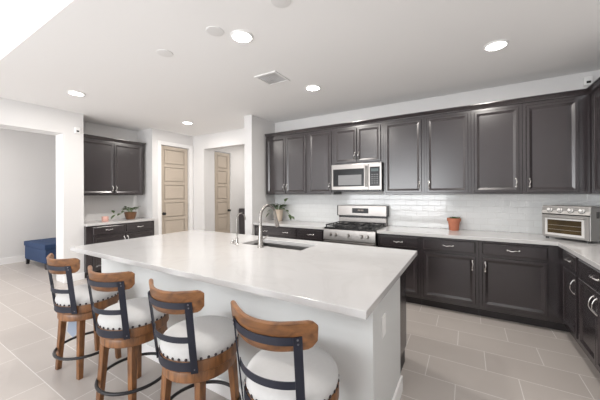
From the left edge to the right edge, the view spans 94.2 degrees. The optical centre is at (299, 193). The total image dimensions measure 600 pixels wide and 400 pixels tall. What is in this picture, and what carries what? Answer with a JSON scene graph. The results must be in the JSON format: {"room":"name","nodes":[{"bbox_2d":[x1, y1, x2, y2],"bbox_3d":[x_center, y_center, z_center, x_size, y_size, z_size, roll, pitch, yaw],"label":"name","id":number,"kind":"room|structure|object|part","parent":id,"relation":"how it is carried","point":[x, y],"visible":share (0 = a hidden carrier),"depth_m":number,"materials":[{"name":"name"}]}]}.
{"room":"kitchen","nodes":[
{"label":"kitchen","id":0,"kind":"room"},
{"bbox_2d":[0,128,55,257],"bbox_3d":[-6.347,0.071,5.189,0.120,2.752,4.800,0,0,31],"label":"wall","id":1,"kind":"structure","parent":0,"point":[27,159],"depth_m":5.92,"materials":[{"name":"white paint"}]},
{"bbox_2d":[0,255,25,264],"bbox_3d":[-6.307,1.382,5.112,0.015,0.130,4.660,0,0,31],"label":"baseboard","id":2,"kind":"structure","parent":1,"relation":"attached to","point":[15,259],"depth_m":5.74,"materials":[{"name":"white paint"}]},
{"bbox_2d":[0,97,193,282],"bbox_3d":[-4.970,-0.410,3.043,0.650,3.700,8.530,0,0,31],"label":"wall","id":3,"kind":"structure","parent":0,"point":[16,115],"depth_m":4.54,"materials":[{"name":"white paint"}]},
{"bbox_2d":[0,0,52,46],"bbox_3d":[-1.737,-1.863,2.082,11.500,0.828,0.097,0,0,31],"label":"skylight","id":4,"kind":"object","parent":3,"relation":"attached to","point":[14,14],"depth_m":2.53,"materials":[{"name":"white paint"}]},
{"bbox_2d":[64,272,84,282],"bbox_3d":[-3.676,1.378,4.545,0.014,0.110,0.275,0,0,31],"label":"baseboard","id":5,"kind":"structure","parent":3,"relation":"attached to","point":[78,276],"depth_m":4.57,"materials":[{"name":"white paint"}]},
{"bbox_2d":[74,127,79,133],"bbox_3d":[-3.652,-1.027,4.572,0.047,0.100,0.070,0,0,31],"label":"security camera","id":6,"kind":"object","parent":3,"relation":"attached to","point":[76,129],"visible":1,"depth_m":4.55,"materials":[{"name":"white plastic"}]},
{"bbox_2d":[161,145,187,233],"bbox_3d":[-2.752,0.203,6.158,0.107,2.430,0.660,0,0,31],"label":"door","id":7,"kind":"structure","parent":3,"relation":"in","point":[174,166],"depth_m":6.16,"materials":[{"name":"beige paint"}]},
{"bbox_2d":[157,140,192,234],"bbox_3d":[-2.726,0.166,6.143,0.018,2.525,0.850,0,0,31],"label":"door frame","id":8,"kind":"structure","parent":3,"relation":"in","point":[159,142],"depth_m":5.94,"materials":[{"name":"white paint"}]},
{"bbox_2d":[83,121,137,220],"bbox_3d":[-3.821,0.058,5.479,0.120,2.752,1.187,0,0,31],"label":"wall","id":9,"kind":"structure","parent":0,"point":[95,207],"depth_m":5.47,"materials":[{"name":"white paint"}]},
{"bbox_2d":[83,137,142,195],"bbox_3d":[-3.624,-0.462,5.322,0.381,1.011,1.107,0,0,31],"label":"upper cabinet","id":10,"kind":"object","parent":9,"relation":"attached to","point":[110,168],"visible":0.94,"depth_m":5.21,"materials":[{"name":"grey wood"}]},
{"bbox_3d":[-3.631,-0.455,5.020,0.019,0.954,0.519,0,0,31],"label":"door","id":11,"kind":"part","parent":10,"relation":"part of","materials":[{"name":"black wood"}]},
{"bbox_2d":[83,134,145,145],"bbox_3d":[-3.604,-0.995,5.332,0.332,0.054,1.150,0,0,31],"label":"crown molding","id":12,"kind":"structure","parent":10,"relation":"attached to","point":[84,135],"depth_m":5.22,"materials":[{"name":"black wood"}]},
{"bbox_3d":[-3.362,-0.457,5.471,0.019,0.954,0.519,0,0,31],"label":"door","id":13,"kind":"part","parent":10,"relation":"part of","materials":[{"name":"black wood"}]},
{"bbox_2d":[208,145,244,233],"bbox_3d":[-1.212,0.044,8.092,0.120,2.752,3.750,0,0,31],"label":"wall","id":14,"kind":"structure","parent":0,"point":[237,158],"depth_m":7.12,"materials":[{"name":"white paint"}]},
{"bbox_2d":[214,152,230,232],"bbox_3d":[-1.889,0.214,6.843,0.107,2.400,0.490,0,0,31],"label":"door","id":15,"kind":"structure","parent":14,"relation":"in","point":[222,160],"depth_m":6.85,"materials":[{"name":"beige paint"}]},
{"bbox_2d":[244,115,274,234],"bbox_3d":[-0.685,0.041,5.132,0.165,2.752,0.791,0,0,31],"label":"wall pillar","id":16,"kind":"structure","parent":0,"point":[255,128],"depth_m":4.83,"materials":[{"name":"white paint"}]},
{"bbox_2d":[0,0,599,135],"bbox_3d":[-0.562,-1.395,5.604,9.900,0.120,7.347,0,0,31],"label":"ceiling","id":17,"kind":"structure","parent":0,"point":[361,54],"depth_m":2.71,"materials":[{"name":"white paint"}]},
{"bbox_2d":[67,90,85,95],"bbox_3d":[-2.955,-1.316,3.686,0.192,0.012,0.192,0,0,31],"label":"recessed light","id":18,"kind":"object","parent":17,"relation":"in","point":[77,93],"visible":1,"depth_m":3.68,"materials":[{"name":"white paint"}]},
{"bbox_2d":[157,49,172,56],"bbox_3d":[-1.283,-1.328,2.651,0.144,0.006,0.144,0,0,31],"label":"disc","id":19,"kind":"object","parent":17,"relation":"attached to","point":[162,52],"visible":1,"depth_m":2.65,"materials":[{"name":"white paint"}]},
{"bbox_2d":[206,26,223,35],"bbox_3d":[-0.700,-1.331,2.296,0.144,0.006,0.144,0,0,31],"label":"disc","id":20,"kind":"object","parent":17,"relation":"attached to","point":[212,30],"visible":1,"depth_m":2.29,"materials":[{"name":"white paint"}]},
{"bbox_2d":[230,29,252,42],"bbox_3d":[-0.493,-1.329,2.371,0.192,0.012,0.192,0,0,31],"label":"recessed light","id":21,"kind":"object","parent":17,"relation":"in","point":[243,36],"visible":1,"depth_m":2.36,"materials":[{"name":"white paint"}]},
{"bbox_2d":[254,71,289,85],"bbox_3d":[-0.322,-1.331,3.246,0.300,0.010,0.300,0,0,31],"label":"ceiling vent","id":22,"kind":"object","parent":17,"relation":"in","point":[271,78],"visible":1,"depth_m":3.24,"materials":[{"name":"white metal"}]},
{"bbox_2d":[271,0,290,7],"bbox_3d":[-0.131,-1.334,1.938,0.144,0.006,0.144,0,0,31],"label":"disc","id":23,"kind":"object","parent":17,"relation":"attached to","point":[278,3],"visible":1,"depth_m":1.96,"materials":[{"name":"white paint"}]},
{"bbox_2d":[305,85,320,90],"bbox_3d":[0.165,-1.332,3.537,0.192,0.012,0.192,0,0,31],"label":"recessed light","id":24,"kind":"object","parent":17,"relation":"in","point":[309,87],"visible":1,"depth_m":3.51,"materials":[{"name":"white paint"}]},
{"bbox_2d":[483,39,508,50],"bbox_3d":[1.784,-1.341,2.538,0.192,0.012,0.192,0,0,31],"label":"recessed light","id":25,"kind":"object","parent":17,"relation":"in","point":[498,44],"visible":1,"depth_m":2.53,"materials":[{"name":"white paint"}]},
{"bbox_2d":[0,260,599,399],"bbox_3d":[-1.156,1.470,3.025,11.500,0.100,12.400,0,0,31],"label":"floor","id":26,"kind":"structure","parent":0,"point":[450,354],"depth_m":2.35,"materials":[{"name":"tile"}]},
{"bbox_2d":[24,237,55,269],"bbox_3d":[-5.038,1.201,5.693,1.000,0.479,0.600,0,0,29],"label":"storage ottoman","id":27,"kind":"object","parent":26,"relation":"on","point":[37,250],"visible":0.48,"depth_m":5.39,"materials":[{"name":"blue fabric"}]},
{"bbox_3d":[-5.039,1.013,5.693,1.000,0.103,0.600,0,0,29],"label":"lid","id":28,"kind":"part","parent":27,"relation":"part of","materials":[{"name":"blue fabric"}]},
{"bbox_2d":[46,253,120,379],"bbox_3d":[-1.771,0.954,2.318,0.464,0.937,0.496,0,0,25],"label":"bar stool","id":29,"kind":"object","parent":26,"relation":"on","point":[72,305],"visible":0.79,"depth_m":2.15,"materials":[{"name":"brown wood"}]},
{"bbox_3d":[-1.939,1.206,2.266,0.062,0.437,0.065,0,0,28],"label":"leg","id":30,"kind":"part","parent":29,"relation":"part of","materials":[{"name":"brown wood"}]},
{"bbox_3d":[-1.864,0.549,2.148,0.449,0.125,0.110,0,0,28],"label":"rail","id":31,"kind":"part","parent":29,"relation":"part of","materials":[{"name":"brown wood"}]},
{"bbox_3d":[-1.696,1.204,2.156,0.065,0.437,0.062,0,0,28],"label":"leg","id":32,"kind":"part","parent":29,"relation":"part of","materials":[{"name":"brown wood"}]},
{"bbox_2d":[55,284,117,305],"bbox_3d":[-1.765,0.825,2.332,0.429,0.078,0.429,0,0,28],"label":"seat cushion","id":33,"kind":"object","parent":29,"relation":"on","point":[81,297],"depth_m":2.19,"materials":[{"name":"fabric"}]},
{"bbox_3d":[-1.830,1.205,2.509,0.065,0.437,0.062,0,0,28],"label":"leg","id":34,"kind":"part","parent":29,"relation":"part of","materials":[{"name":"brown wood"}]},
{"bbox_3d":[-1.586,1.204,2.399,0.062,0.437,0.065,0,0,28],"label":"leg","id":35,"kind":"part","parent":29,"relation":"part of","materials":[{"name":"brown wood"}]},
{"bbox_2d":[84,221,153,277],"bbox_3d":[-3.488,0.994,5.283,0.641,0.876,1.184,0,0,31],"label":"base cabinet","id":36,"kind":"object","parent":26,"relation":"on","point":[122,231],"visible":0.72,"depth_m":4.93,"materials":[{"name":"grey wood"}]},
{"bbox_3d":[-3.375,0.646,4.933,0.019,0.128,0.500,0,0,31],"label":"drawer","id":37,"kind":"part","parent":36,"relation":"part of","materials":[{"name":"black wood"}]},
{"bbox_3d":[-3.367,1.013,4.942,0.019,0.542,0.522,0,0,31],"label":"door","id":38,"kind":"part","parent":36,"relation":"part of","materials":[{"name":"black wood"}]},
{"bbox_2d":[84,217,154,226],"bbox_3d":[-3.501,0.537,5.289,0.620,0.038,1.185,0,0,31],"label":"countertop","id":39,"kind":"structure","parent":36,"relation":"on","point":[137,219],"depth_m":5.12,"materials":[{"name":"white stone"}]},
{"bbox_2d":[102,216,108,221],"bbox_3d":[-3.566,0.471,5.102,0.108,0.095,0.107,0,0,31],"label":"jar candle","id":40,"kind":"object","parent":39,"relation":"on","point":[104,218],"visible":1,"depth_m":5.07,"materials":[{"name":"pink wax"}]},
{"bbox_2d":[111,206,139,219],"bbox_3d":[-3.408,0.384,5.411,0.367,0.268,0.582,0,0,31],"label":"ivy","id":41,"kind":"object","parent":39,"relation":"on","point":[128,215],"visible":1,"depth_m":5.44,"materials":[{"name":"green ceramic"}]},
{"bbox_2d":[124,212,136,219],"bbox_3d":[-3.359,0.447,5.526,0.220,0.142,0.220,0,0,31],"label":"pot","id":42,"kind":"object","parent":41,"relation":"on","point":[128,215],"depth_m":5.45,"materials":[{"name":"brown ceramic"}]},
{"bbox_3d":[-3.094,0.644,5.403,0.019,0.128,0.505,0,0,31],"label":"drawer","id":43,"kind":"part","parent":36,"relation":"part of","materials":[{"name":"black wood"}]},
{"bbox_3d":[-3.097,1.011,5.395,0.019,0.542,0.522,0,0,31],"label":"door","id":44,"kind":"part","parent":36,"relation":"part of","materials":[{"name":"black wood"}]},
{"bbox_2d":[86,265,168,399],"bbox_3d":[-1.164,0.951,1.944,0.465,0.937,0.496,0,0,23],"label":"bar stool","id":45,"kind":"object","parent":26,"relation":"on","point":[127,324],"visible":0.84,"depth_m":1.78,"materials":[{"name":"brown wood"}]},
{"bbox_3d":[-1.327,1.202,1.877,0.062,0.437,0.065,0,0,23],"label":"leg","id":46,"kind":"part","parent":45,"relation":"part of","materials":[{"name":"brown wood"}]},
{"bbox_3d":[-1.241,0.546,1.766,0.449,0.125,0.110,0,0,23],"label":"rail","id":47,"kind":"part","parent":45,"relation":"part of","materials":[{"name":"brown wood"}]},
{"bbox_2d":[97,297,164,329],"bbox_3d":[-1.159,0.822,1.959,0.429,0.078,0.429,0,0,23],"label":"seat cushion","id":48,"kind":"object","parent":45,"relation":"on","point":[138,309],"depth_m":1.81,"materials":[{"name":"fabric"}]},
{"bbox_3d":[-1.075,1.201,1.789,0.065,0.437,0.062,0,0,23],"label":"leg","id":49,"kind":"part","parent":45,"relation":"part of","materials":[{"name":"brown wood"}]},
{"bbox_3d":[-1.239,1.202,2.129,0.065,0.437,0.062,0,0,23],"label":"leg","id":50,"kind":"part","parent":45,"relation":"part of","materials":[{"name":"brown wood"}]},
{"bbox_2d":[148,278,241,399],"bbox_3d":[-0.588,0.948,1.615,0.465,0.937,0.496,0,0,30],"label":"bar stool","id":51,"kind":"object","parent":26,"relation":"on","point":[195,351],"visible":0.97,"depth_m":1.46,"materials":[{"name":"brown wood"}]},
{"bbox_3d":[-0.757,1.199,1.568,0.062,0.437,0.065,0,0,30],"label":"leg","id":52,"kind":"part","parent":51,"relation":"part of","materials":[{"name":"brown wood"}]},
{"bbox_3d":[-0.686,0.543,1.447,0.449,0.125,0.110,0,0,30],"label":"rail","id":53,"kind":"part","parent":51,"relation":"part of","materials":[{"name":"brown wood"}]},
{"bbox_2d":[160,315,237,361],"bbox_3d":[-0.580,0.819,1.628,0.429,0.078,0.429,0,0,30],"label":"seat cushion","id":54,"kind":"object","parent":51,"relation":"on","point":[214,335],"depth_m":1.51,"materials":[{"name":"fabric"}]},
{"bbox_3d":[-0.518,1.198,1.450,0.065,0.437,0.062,0,0,30],"label":"leg","id":55,"kind":"part","parent":51,"relation":"part of","materials":[{"name":"brown wood"}]},
{"bbox_3d":[-0.400,1.197,1.689,0.062,0.437,0.065,0,0,30],"label":"leg","id":56,"kind":"part","parent":51,"relation":"part of","materials":[{"name":"brown wood"}]},
{"bbox_2d":[239,208,244,233],"bbox_3d":[-1.254,0.910,7.554,0.319,1.020,0.800,0,0,31],"label":"water dispenser","id":57,"kind":"object","parent":26,"relation":"on","point":[241,210],"visible":0.09,"depth_m":7.25,"materials":[{"name":"black metal"}]},
{"bbox_2d":[101,258,405,399],"bbox_3d":[-0.528,0.979,2.627,2.818,0.876,1.191,0,0,31],"label":"kitchen island","id":58,"kind":"object","parent":26,"relation":"on","point":[368,354],"visible":0.23,"depth_m":1.74,"materials":[{"name":"grey paint"}]},
{"bbox_2d":[70,230,416,319],"bbox_3d":[-0.585,0.522,2.517,2.861,0.038,1.418,0,0,31],"label":"island countertop","id":59,"kind":"structure","parent":58,"relation":"on","point":[345,279],"depth_m":1.96,"materials":[{"name":"white stone"}]},
{"bbox_2d":[233,213,245,244],"bbox_3d":[-0.585,0.348,2.751,0.137,0.309,0.067,0,0,-38],"label":"filter faucet","id":60,"kind":"object","parent":59,"relation":"on","point":[236,240],"visible":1,"depth_m":2.71,"materials":[{"name":"silver metal"}]},
{"bbox_2d":[257,204,278,247],"bbox_3d":[-0.273,0.304,2.671,0.117,0.395,0.319,0,0,31],"label":"kitchen faucet","id":61,"kind":"object","parent":59,"relation":"on","point":[260,235],"visible":1,"depth_m":2.57,"materials":[{"name":"silver metal"}]},
{"bbox_2d":[251,242,308,249],"bbox_3d":[-0.214,0.646,2.745,0.754,0.212,0.366,0,0,31],"label":"sink","id":62,"kind":"object","parent":59,"relation":"in","point":[264,244],"visible":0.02,"depth_m":2.91,"materials":[{"name":"metal"}]},
{"bbox_3d":[-0.654,1.362,2.413,2.818,0.110,0.694,0,0,31],"label":"baseboard","id":63,"kind":"part","parent":58,"relation":"part of","materials":[{"name":"white paint"}]},
{"bbox_2d":[382,313,385,337],"bbox_3d":[0.476,0.751,1.582,0.007,0.116,0.072,0,0,31],"label":"outlet","id":64,"kind":"object","parent":58,"relation":"attached to","point":[383,314],"depth_m":1.57,"materials":[{"name":"white plastic"}]},
{"bbox_2d":[255,225,297,238],"bbox_3d":[-0.263,0.977,4.812,0.877,0.876,0.651,0,0,31],"label":"base cabinet","id":65,"kind":"object","parent":26,"relation":"on","point":[271,231],"visible":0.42,"depth_m":4.52,"materials":[{"name":"grey wood"}]},
{"bbox_2d":[253,220,334,229],"bbox_3d":[-0.065,0.519,4.700,1.337,0.038,0.640,0,0,31],"label":"countertop","id":66,"kind":"structure","parent":65,"relation":"on","point":[284,223],"depth_m":4.57,"materials":[{"name":"white stone"}]},
{"bbox_2d":[266,198,294,220],"bbox_3d":[-0.291,0.295,4.991,0.602,0.412,0.392,0,0,31],"label":"pothos","id":67,"kind":"object","parent":66,"relation":"on","point":[279,212],"visible":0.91,"depth_m":4.97,"materials":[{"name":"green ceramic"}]},
{"bbox_2d":[273,209,282,220],"bbox_3d":[-0.395,0.398,5.048,0.192,0.207,0.192,0,0,31],"label":"pot","id":68,"kind":"object","parent":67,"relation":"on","point":[279,212],"depth_m":4.98,"materials":[{"name":"beige ceramic"}]},
{"bbox_2d":[230,300,339,399],"bbox_3d":[-0.044,0.945,1.283,0.465,0.937,0.496,0,0,31],"label":"bar stool","id":69,"kind":"object","parent":26,"relation":"on","point":[289,366],"visible":1,"depth_m":1.13,"materials":[{"name":"white fabric"}]},
{"bbox_3d":[-0.145,0.540,1.117,0.449,0.125,0.110,0,0,31],"label":"rail","id":70,"kind":"part","parent":69,"relation":"part of","materials":[{"name":"brown wood"}]},
{"bbox_2d":[245,345,338,399],"bbox_3d":[-0.037,0.816,1.296,0.429,0.078,0.429,0,0,31],"label":"seat cushion","id":71,"kind":"object","parent":69,"relation":"on","point":[321,375],"depth_m":1.21,"materials":[{"name":"fabric"}]},
{"bbox_2d":[298,228,324,241],"bbox_3d":[0.311,0.974,4.469,0.458,0.876,0.651,0,0,31],"label":"base cabinet","id":72,"kind":"object","parent":26,"relation":"on","point":[303,233],"visible":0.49,"depth_m":4.22,"materials":[{"name":"grey wood"}]},
{"bbox_3d":[0.164,0.627,4.226,0.395,0.128,0.019,0,0,31],"label":"drawer","id":73,"kind":"part","parent":72,"relation":"part of","materials":[{"name":"black wood"}]},
{"bbox_2d":[323,205,388,246],"bbox_3d":[0.820,0.802,4.118,0.798,1.215,0.725,0,0,31],"label":"gas range","id":74,"kind":"object","parent":26,"relation":"on","point":[358,224],"visible":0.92,"depth_m":4.07,"materials":[{"name":"silver metal"}]},
{"bbox_3d":[0.673,0.596,3.873,0.758,0.157,0.042,0,0,31],"label":"control panel","id":75,"kind":"part","parent":74,"relation":"part of","materials":[{"name":"silver metal"}]},
{"bbox_3d":[0.677,0.926,3.877,0.750,0.488,0.032,0,0,31],"label":"oven door","id":76,"kind":"part","parent":74,"relation":"part of","materials":[{"name":"silver metal"}]},
{"bbox_2d":[324,224,385,231],"bbox_3d":[0.819,0.503,4.119,0.758,0.022,0.550,0,0,31],"label":"cooktop","id":77,"kind":"object","parent":74,"relation":"in","point":[337,228],"depth_m":3.96,"materials":[{"name":"black metal"}]},
{"bbox_2d":[378,233,421,304],"bbox_3d":[1.404,0.969,3.816,0.531,0.876,0.651,0,0,31],"label":"base cabinet","id":78,"kind":"object","parent":26,"relation":"on","point":[406,242],"visible":0.47,"depth_m":3.50,"materials":[{"name":"grey wood"}]},
{"bbox_3d":[1.257,0.621,3.573,0.468,0.128,0.019,0,0,31],"label":"drawer","id":79,"kind":"part","parent":78,"relation":"part of","materials":[{"name":"black wood"}]},
{"bbox_3d":[1.259,0.988,3.573,0.468,0.542,0.019,0,0,31],"label":"door","id":80,"kind":"part","parent":78,"relation":"part of","materials":[{"name":"black wood"}]},
{"bbox_2d":[377,226,599,269],"bbox_3d":[1.897,0.508,2.782,2.441,0.038,1.920,0,0,31],"label":"countertop","id":81,"kind":"structure","parent":78,"relation":"on","point":[589,253],"depth_m":3.07,"materials":[{"name":"white stone"}]},
{"bbox_2d":[447,217,460,230],"bbox_3d":[2.026,0.398,3.671,0.165,0.183,0.165,0,0,3],"label":"flower pot","id":82,"kind":"object","parent":81,"relation":"on","point":[453,222],"visible":1,"depth_m":3.62,"materials":[{"name":"orange ceramic"}]},
{"bbox_2d":[541,205,599,242],"bbox_3d":[2.837,0.309,2.890,0.367,0.352,0.414,0,0,-17],"label":"toaster oven","id":83,"kind":"object","parent":81,"relation":"on","point":[575,222],"visible":1,"depth_m":2.79,"materials":[{"name":"grey metal"}]},
{"bbox_3d":[2.678,0.247,2.842,0.037,0.014,0.352,0,0,-17],"label":"handle","id":84,"kind":"part","parent":83,"relation":"part of","materials":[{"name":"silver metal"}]},
{"bbox_3d":[2.702,0.347,2.852,0.004,0.140,0.292,0,0,-17],"label":"glass","id":85,"kind":"part","parent":83,"relation":"part of","materials":[{"name":"glass"}]},
{"bbox_3d":[2.702,0.341,2.850,0.012,0.228,0.396,0,0,-17],"label":"door","id":86,"kind":"part","parent":83,"relation":"part of","materials":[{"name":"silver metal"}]},
{"bbox_3d":[2.720,0.175,2.855,0.049,0.084,0.414,0,0,-17],"label":"control panel","id":87,"kind":"part","parent":83,"relation":"part of","materials":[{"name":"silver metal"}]},
{"bbox_2d":[421,236,478,314],"bbox_3d":[1.892,0.966,3.524,0.604,0.876,0.651,0,0,31],"label":"base cabinet","id":88,"kind":"object","parent":26,"relation":"on","point":[449,266],"visible":0.97,"depth_m":3.28,"materials":[{"name":"grey wood"}]},
{"bbox_3d":[1.745,0.619,3.281,0.541,0.128,0.019,0,0,31],"label":"drawer","id":89,"kind":"part","parent":88,"relation":"part of","materials":[{"name":"black wood"}]},
{"bbox_3d":[1.747,0.986,3.281,0.541,0.542,0.019,0,0,31],"label":"door","id":90,"kind":"part","parent":88,"relation":"part of","materials":[{"name":"black wood"}]},
{"bbox_2d":[479,240,568,331],"bbox_3d":[2.716,0.962,3.032,1.312,0.876,0.651,0,0,31],"label":"base cabinet","id":91,"kind":"object","parent":26,"relation":"on","point":[519,282],"visible":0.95,"depth_m":2.94,"materials":[{"name":"grey wood"}]},
{"bbox_3d":[2.271,0.616,2.967,0.556,0.128,0.019,0,0,31],"label":"drawer","id":92,"kind":"part","parent":91,"relation":"part of","materials":[{"name":"black wood"}]},
{"bbox_3d":[2.273,0.983,2.967,0.556,0.542,0.019,0,0,31],"label":"door","id":93,"kind":"part","parent":91,"relation":"part of","materials":[{"name":"black wood"}]},
{"bbox_2d":[563,250,579,345],"bbox_3d":[2.722,0.962,2.416,0.651,0.876,0.459,0,0,31],"label":"base cabinet","id":94,"kind":"object","parent":26,"relation":"on","point":[571,275],"visible":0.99,"depth_m":2.53,"materials":[{"name":"grey wood"}]},
{"bbox_3d":[2.472,0.615,2.553,0.019,0.128,0.376,0,0,31],"label":"drawer","id":95,"kind":"part","parent":94,"relation":"part of","materials":[{"name":"black wood"}]},
{"bbox_3d":[2.370,0.816,2.428,0.036,0.134,0.020,0,0,31],"label":"pull handle","id":96,"kind":"part","parent":94,"relation":"part of","materials":[{"name":"silver metal"}]},
{"bbox_2d":[578,259,599,372],"bbox_3d":[2.398,0.963,1.875,0.651,0.876,0.799,0,0,31],"label":"base cabinet","id":97,"kind":"object","parent":26,"relation":"on","point":[589,280],"visible":0.99,"depth_m":2.14,"materials":[{"name":"grey wood"}]},
{"bbox_3d":[2.153,0.616,2.020,0.019,0.128,0.736,0,0,31],"label":"drawer","id":98,"kind":"part","parent":97,"relation":"part of","materials":[{"name":"black wood"}]},
{"bbox_3d":[2.149,0.817,2.059,0.036,0.134,0.020,0,0,31],"label":"pull handle","id":99,"kind":"part","parent":97,"relation":"part of","materials":[{"name":"silver metal"}]},
{"bbox_3d":[2.118,0.818,2.006,0.036,0.134,0.020,0,0,31],"label":"pull handle","id":100,"kind":"part","parent":97,"relation":"part of","materials":[{"name":"silver metal"}]},
{"bbox_3d":[2.060,0.984,1.860,0.019,0.542,0.365,0,0,31],"label":"door","id":101,"kind":"part","parent":97,"relation":"part of","materials":[{"name":"black wood"}]},
{"bbox_2d":[193,70,599,233],"bbox_3d":[0.505,0.035,4.812,7.170,2.752,0.120,0,0,31],"label":"wall","id":102,"kind":"structure","parent":0,"point":[574,81],"depth_m":4.36,"materials":[{"name":"white paint"}]},
{"bbox_2d":[266,132,307,194],"bbox_3d":[-0.172,-0.487,4.921,0.861,1.026,0.381,0,0,31],"label":"upper cabinet","id":103,"kind":"object","parent":102,"relation":"attached to","point":[286,155],"visible":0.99,"depth_m":4.77,"materials":[{"name":"grey wood"}]},
{"bbox_3d":[-0.420,-0.480,4.897,0.396,0.969,0.019,0,0,31],"label":"door","id":104,"kind":"part","parent":103,"relation":"part of","materials":[{"name":"black wood"}]},
{"bbox_3d":[-0.075,-0.481,4.691,0.396,0.969,0.019,0,0,31],"label":"door","id":105,"kind":"part","parent":103,"relation":"part of","materials":[{"name":"black wood"}]},
{"bbox_2d":[308,129,341,194],"bbox_3d":[0.395,-0.490,4.583,0.457,1.026,0.381,0,0,31],"label":"upper cabinet","id":106,"kind":"object","parent":102,"relation":"attached to","point":[320,143],"visible":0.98,"depth_m":4.45,"materials":[{"name":"grey wood"}]},
{"bbox_3d":[0.319,-0.483,4.456,0.394,0.969,0.019,0,0,31],"label":"door","id":107,"kind":"part","parent":106,"relation":"part of","materials":[{"name":"black wood"}]},
{"bbox_2d":[333,122,382,164],"bbox_3d":[0.920,-0.720,4.269,0.767,0.573,0.381,0,0,31],"label":"upper cabinet","id":108,"kind":"object","parent":102,"relation":"attached to","point":[358,144],"visible":0.98,"depth_m":4.12,"materials":[{"name":"grey wood"}]},
{"bbox_3d":[0.692,-0.712,4.232,0.349,0.516,0.019,0,0,31],"label":"door","id":109,"kind":"part","parent":108,"relation":"part of","materials":[{"name":"black wood"}]},
{"bbox_2d":[331,162,382,191],"bbox_3d":[0.900,-0.227,4.232,0.764,0.408,0.463,0,0,31],"label":"microwave","id":110,"kind":"object","parent":108,"relation":"attached to","point":[362,177],"visible":0.98,"depth_m":4.06,"materials":[{"name":"silver metal"}]},
{"bbox_3d":[0.735,-0.237,4.140,0.574,0.382,0.024,0,0,31],"label":"door","id":111,"kind":"part","parent":110,"relation":"part of","materials":[{"name":"silver metal"}]},
{"bbox_3d":[0.935,-0.238,3.974,0.020,0.310,0.055,0,0,31],"label":"handle","id":112,"kind":"part","parent":110,"relation":"part of","materials":[{"name":"silver metal"}]},
{"bbox_3d":[1.063,-0.239,3.944,0.186,0.382,0.024,0,0,31],"label":"control panel","id":113,"kind":"part","parent":110,"relation":"part of","materials":[{"name":"silver metal"}]},
{"bbox_3d":[0.996,-0.714,4.050,0.349,0.516,0.019,0,0,31],"label":"door","id":114,"kind":"part","parent":108,"relation":"part of","materials":[{"name":"black wood"}]},
{"bbox_2d":[383,117,423,193],"bbox_3d":[1.480,-0.496,3.935,0.533,1.026,0.381,0,0,31],"label":"upper cabinet","id":115,"kind":"object","parent":102,"relation":"attached to","point":[403,140],"visible":0.97,"depth_m":3.80,"materials":[{"name":"grey wood"}]},
{"bbox_2d":[275,194,599,233],"bbox_3d":[1.487,0.255,4.151,4.566,0.474,0.009,0,0,31],"label":"backsplash","id":116,"kind":"structure","parent":102,"relation":"attached to","point":[521,213],"depth_m":3.81,"materials":[{"name":"tile"}]},
{"bbox_2d":[424,110,470,193],"bbox_3d":[1.936,-0.499,3.662,0.527,1.026,0.381,0,0,31],"label":"upper cabinet","id":117,"kind":"object","parent":102,"relation":"attached to","point":[447,137],"visible":1,"depth_m":3.53,"materials":[{"name":"grey wood"}]},
{"bbox_2d":[471,103,522,193],"bbox_3d":[2.375,-0.501,3.400,0.494,1.026,0.381,0,0,31],"label":"upper cabinet","id":118,"kind":"object","parent":102,"relation":"attached to","point":[496,132],"visible":0.98,"depth_m":3.27,"materials":[{"name":"grey wood"}]},
{"bbox_2d":[522,94,591,193],"bbox_3d":[2.967,-0.504,3.047,0.882,1.026,0.381,0,0,31],"label":"upper cabinet","id":119,"kind":"object","parent":102,"relation":"attached to","point":[556,133],"visible":0.98,"depth_m":2.99,"materials":[{"name":"grey wood"}]},
{"bbox_2d":[265,77,599,137],"bbox_3d":[1.045,-1.035,3.675,4.224,0.054,0.672,0,0,31],"label":"crown molding","id":120,"kind":"structure","parent":119,"relation":"on","point":[595,85],"depth_m":3.45,"materials":[{"name":"wood"}]},
{"bbox_2d":[583,76,592,86],"bbox_3d":[3.202,-1.243,3.099,0.070,0.100,0.047,0,0,31],"label":"security camera","id":121,"kind":"object","parent":102,"relation":"attached to","point":[587,81],"visible":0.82,"depth_m":3.09,"materials":[{"name":"white plastic"}]},
{"bbox_3d":[2.633,0.024,1.502,0.120,2.752,3.380,0,0,31],"label":"wall","id":122,"kind":"structure","parent":0,"visible":0},
{"bbox_2d":[591,87,599,193],"bbox_3d":[2.942,-0.504,2.514,0.381,1.026,0.619,0,0,31],"label":"upper cabinet","id":123,"kind":"object","parent":122,"relation":"attached to","point":[595,96],"visible":1,"depth_m":2.73,"materials":[{"name":"grey wood"}]}
]}

